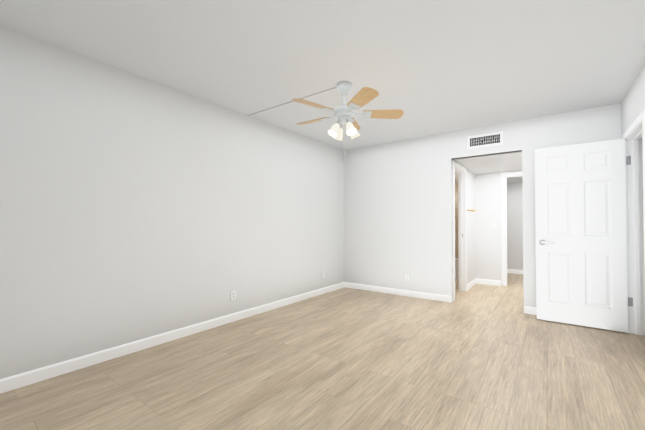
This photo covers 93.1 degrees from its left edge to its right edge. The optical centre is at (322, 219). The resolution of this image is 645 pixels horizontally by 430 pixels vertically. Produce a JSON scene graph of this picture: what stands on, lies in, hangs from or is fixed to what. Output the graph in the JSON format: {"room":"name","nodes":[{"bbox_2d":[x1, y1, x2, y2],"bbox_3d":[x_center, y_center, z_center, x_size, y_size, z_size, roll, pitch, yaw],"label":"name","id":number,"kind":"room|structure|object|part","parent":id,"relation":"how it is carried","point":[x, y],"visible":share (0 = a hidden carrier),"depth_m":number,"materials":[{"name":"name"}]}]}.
{"room":"empty bedroom","nodes":[
{"label":"empty bedroom","id":0,"kind":"room"},
{"bbox_2d":[0,26,343,378],"bbox_3d":[-1.122,-0.050,3.489,0.095,2.440,5.140,-1,-1,36],"label":"wall","id":1,"kind":"structure","parent":0,"point":[133,207],"depth_m":2.69,"materials":[{"name":"paint"}]},
{"bbox_2d":[0,282,343,393],"bbox_3d":[-1.078,1.125,3.438,0.013,0.090,4.950,-1,-1,36],"label":"baseboard","id":2,"kind":"structure","parent":1,"relation":"attached to","point":[10,383],"depth_m":2.67,"materials":[{"name":"white wood"}]},
{"bbox_2d":[231,289,235,300],"bbox_3d":[-1.024,0.871,3.520,0.008,0.119,0.075,-1,-1,36],"label":"electrical outlet","id":3,"kind":"object","parent":1,"relation":"attached to","point":[233,294],"visible":1,"depth_m":3.52,"materials":[{"name":"white plastic"}]},
{"bbox_2d":[0,273,644,429],"bbox_3d":[1.933,1.219,3.419,5.480,0.100,9.100,-1,-1,36],"label":"floor","id":4,"kind":"structure","parent":0,"point":[476,356],"depth_m":2.24,"materials":[{"name":"brown wood"}]},
{"bbox_2d":[455,279,458,292],"bbox_3d":[2.027,1.208,6.082,1.565,0.004,2.805,-1,-1,36],"label":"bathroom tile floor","id":5,"kind":"structure","parent":4,"relation":"on","point":[456,285],"depth_m":5.54,"materials":[{"name":"beige tile"}]},
{"bbox_2d":[455,257,458,278],"bbox_3d":[2.706,0.818,6.311,0.713,0.790,0.480,-1,-1,36],"label":"toilet","id":6,"kind":"object","parent":5,"relation":"on","point":[456,269],"visible":0.15,"depth_m":6.18,"materials":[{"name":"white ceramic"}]},
{"bbox_2d":[0,0,644,149],"bbox_3d":[0.340,-1.337,2.381,3.785,0.100,5.065,-1,-1,36],"label":"ceiling","id":7,"kind":"structure","parent":0,"point":[431,67],"depth_m":2.35,"materials":[{"name":"paint"}]},
{"bbox_2d":[248,81,403,159],"bbox_3d":[-0.160,-0.913,3.151,1.868,0.724,1.075,-1,-1,36],"label":"ceiling fan","id":8,"kind":"object","parent":7,"relation":"hanging from","point":[344,113],"visible":1,"depth_m":2.83,"materials":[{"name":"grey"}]},
{"bbox_3d":[-0.375,-1.270,3.322,1.327,0.006,0.006,-1,-1,36],"label":"cord","id":9,"kind":"part","parent":8,"relation":"part of","materials":[{"name":"grey metal"}]},
{"bbox_2d":[455,183,457,256],"bbox_3d":[2.898,0.197,7.256,1.540,2.060,0.095,-1,-1,36],"label":"wall","id":10,"kind":"structure","parent":0,"point":[456,219],"depth_m":7.05,"materials":[{"name":"beige paint"}]},
{"bbox_2d":[452,160,475,283],"bbox_3d":[2.887,0.176,5.866,0.095,2.060,3.455,-1,-1,36],"label":"wall","id":11,"kind":"structure","parent":0,"point":[471,274],"depth_m":5.49,"materials":[{"name":"paint"}]},
{"bbox_2d":[452,160,466,300],"bbox_3d":[2.122,0.165,4.831,0.127,2.052,0.886,-1,-1,36],"label":"door frame","id":12,"kind":"structure","parent":11,"relation":"attached to","point":[462,267],"depth_m":5.12,"materials":[{"name":"white wood"}]},
{"bbox_2d":[467,278,476,289],"bbox_3d":[2.672,1.155,5.467,0.013,0.090,0.788,-1,-1,36],"label":"baseboard","id":13,"kind":"structure","parent":11,"relation":"attached to","point":[472,283],"depth_m":5.45,"materials":[{"name":"white wood"}]},
{"bbox_2d":[344,103,621,306],"bbox_3d":[1.855,-0.036,4.425,3.580,2.440,0.095,-1,-1,36],"label":"wall","id":14,"kind":"structure","parent":0,"point":[398,210],"depth_m":4.61,"materials":[{"name":"paint"}]},
{"bbox_2d":[344,282,451,302],"bbox_3d":[1.123,1.146,4.881,1.780,0.090,0.013,-1,-1,36],"label":"baseboard","id":15,"kind":"structure","parent":14,"relation":"attached to","point":[430,296],"depth_m":4.79,"materials":[{"name":"white wood"}]},
{"bbox_2d":[405,273,409,280],"bbox_3d":[1.317,0.899,4.744,0.075,0.119,0.008,-1,-1,36],"label":"electrical outlet","id":16,"kind":"object","parent":14,"relation":"attached to","point":[407,277],"visible":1,"depth_m":4.74,"materials":[{"name":"white plastic"}]},
{"bbox_2d":[467,131,502,148],"bbox_3d":[2.190,-1.067,4.129,0.430,0.178,0.009,-1,-1,36],"label":"air vent","id":17,"kind":"object","parent":14,"relation":"in","point":[486,140],"visible":1,"depth_m":4.12,"materials":[{"name":"grey metal"}]},
{"bbox_2d":[524,306,536,314],"bbox_3d":[2.891,1.126,3.564,0.910,0.090,0.030,-1,-1,36],"label":"baseboard","id":18,"kind":"structure","parent":14,"relation":"attached to","point":[527,309],"depth_m":3.79,"materials":[{"name":"white wood"}]},
{"bbox_2d":[452,151,522,182],"bbox_3d":[2.077,-1.130,3.476,5.275,0.480,8.895,-1,-1,36],"label":"ceiling","id":19,"kind":"structure","parent":0,"point":[496,163],"depth_m":4.75,"materials":[{"name":"paint"}]},
{"bbox_2d":[475,171,515,285],"bbox_3d":[3.467,0.170,5.444,1.340,2.060,0.095,-1,-1,36],"label":"wall","id":20,"kind":"structure","parent":0,"point":[488,259],"depth_m":5.67,"materials":[{"name":"paint"}]},
{"bbox_2d":[477,279,500,285],"bbox_3d":[3.077,1.158,5.650,0.388,0.090,0.013,-1,-1,36],"label":"baseboard","id":21,"kind":"structure","parent":20,"relation":"attached to","point":[482,281],"depth_m":5.64,"materials":[{"name":"white wood"}]},
{"bbox_2d":[501,171,521,285],"bbox_3d":[3.616,0.198,5.333,0.750,2.000,0.099,-1,-1,36],"label":"door frame","id":22,"kind":"structure","parent":20,"relation":"attached to","point":[506,217],"depth_m":5.53,"materials":[{"name":"white wood"}]},
{"bbox_2d":[507,182,522,269],"bbox_3d":[4.558,0.191,6.839,1.435,2.060,0.095,-1,-1,36],"label":"wall","id":23,"kind":"structure","parent":0,"point":[514,226],"depth_m":6.92,"materials":[{"name":"paint"}]},
{"bbox_2d":[507,269,522,273],"bbox_3d":[4.491,1.176,6.806,1.290,0.090,0.013,-1,-1,36],"label":"baseboard","id":24,"kind":"structure","parent":23,"relation":"attached to","point":[508,270],"depth_m":6.90,"materials":[{"name":"white wood"}]},
{"bbox_2d":[621,64,644,134],"bbox_3d":[1.868,-0.082,1.339,0.110,2.440,5.045,-1,-1,36],"label":"wall","id":25,"kind":"structure","parent":0,"point":[633,105],"depth_m":2.86,"materials":[{"name":"paint"}]},
{"bbox_2d":[535,139,632,332],"bbox_3d":[2.830,0.164,3.348,0.805,1.985,0.141,-1,-1,36],"label":"door","id":26,"kind":"structure","parent":25,"relation":"in","point":[581,241],"depth_m":3.32,"materials":[{"name":"white wood"}]},
{"bbox_3d":[2.590,0.264,3.525,0.147,0.064,0.141,-1,-1,36],"label":"handle","id":27,"kind":"part","parent":26,"relation":"part of","materials":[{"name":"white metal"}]},
{"bbox_3d":[3.138,0.117,3.128,0.048,1.544,0.042,-1,-1,36],"label":"main door hinge","id":28,"kind":"part","parent":26,"relation":"part of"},
{"bbox_2d":[622,110,644,334],"bbox_3d":[2.954,0.131,2.805,0.142,2.057,0.906,-1,-1,36],"label":"door frame","id":29,"kind":"structure","parent":25,"relation":"attached to","point":[634,234],"depth_m":3.10,"materials":[{"name":"white wood"}]}
]}

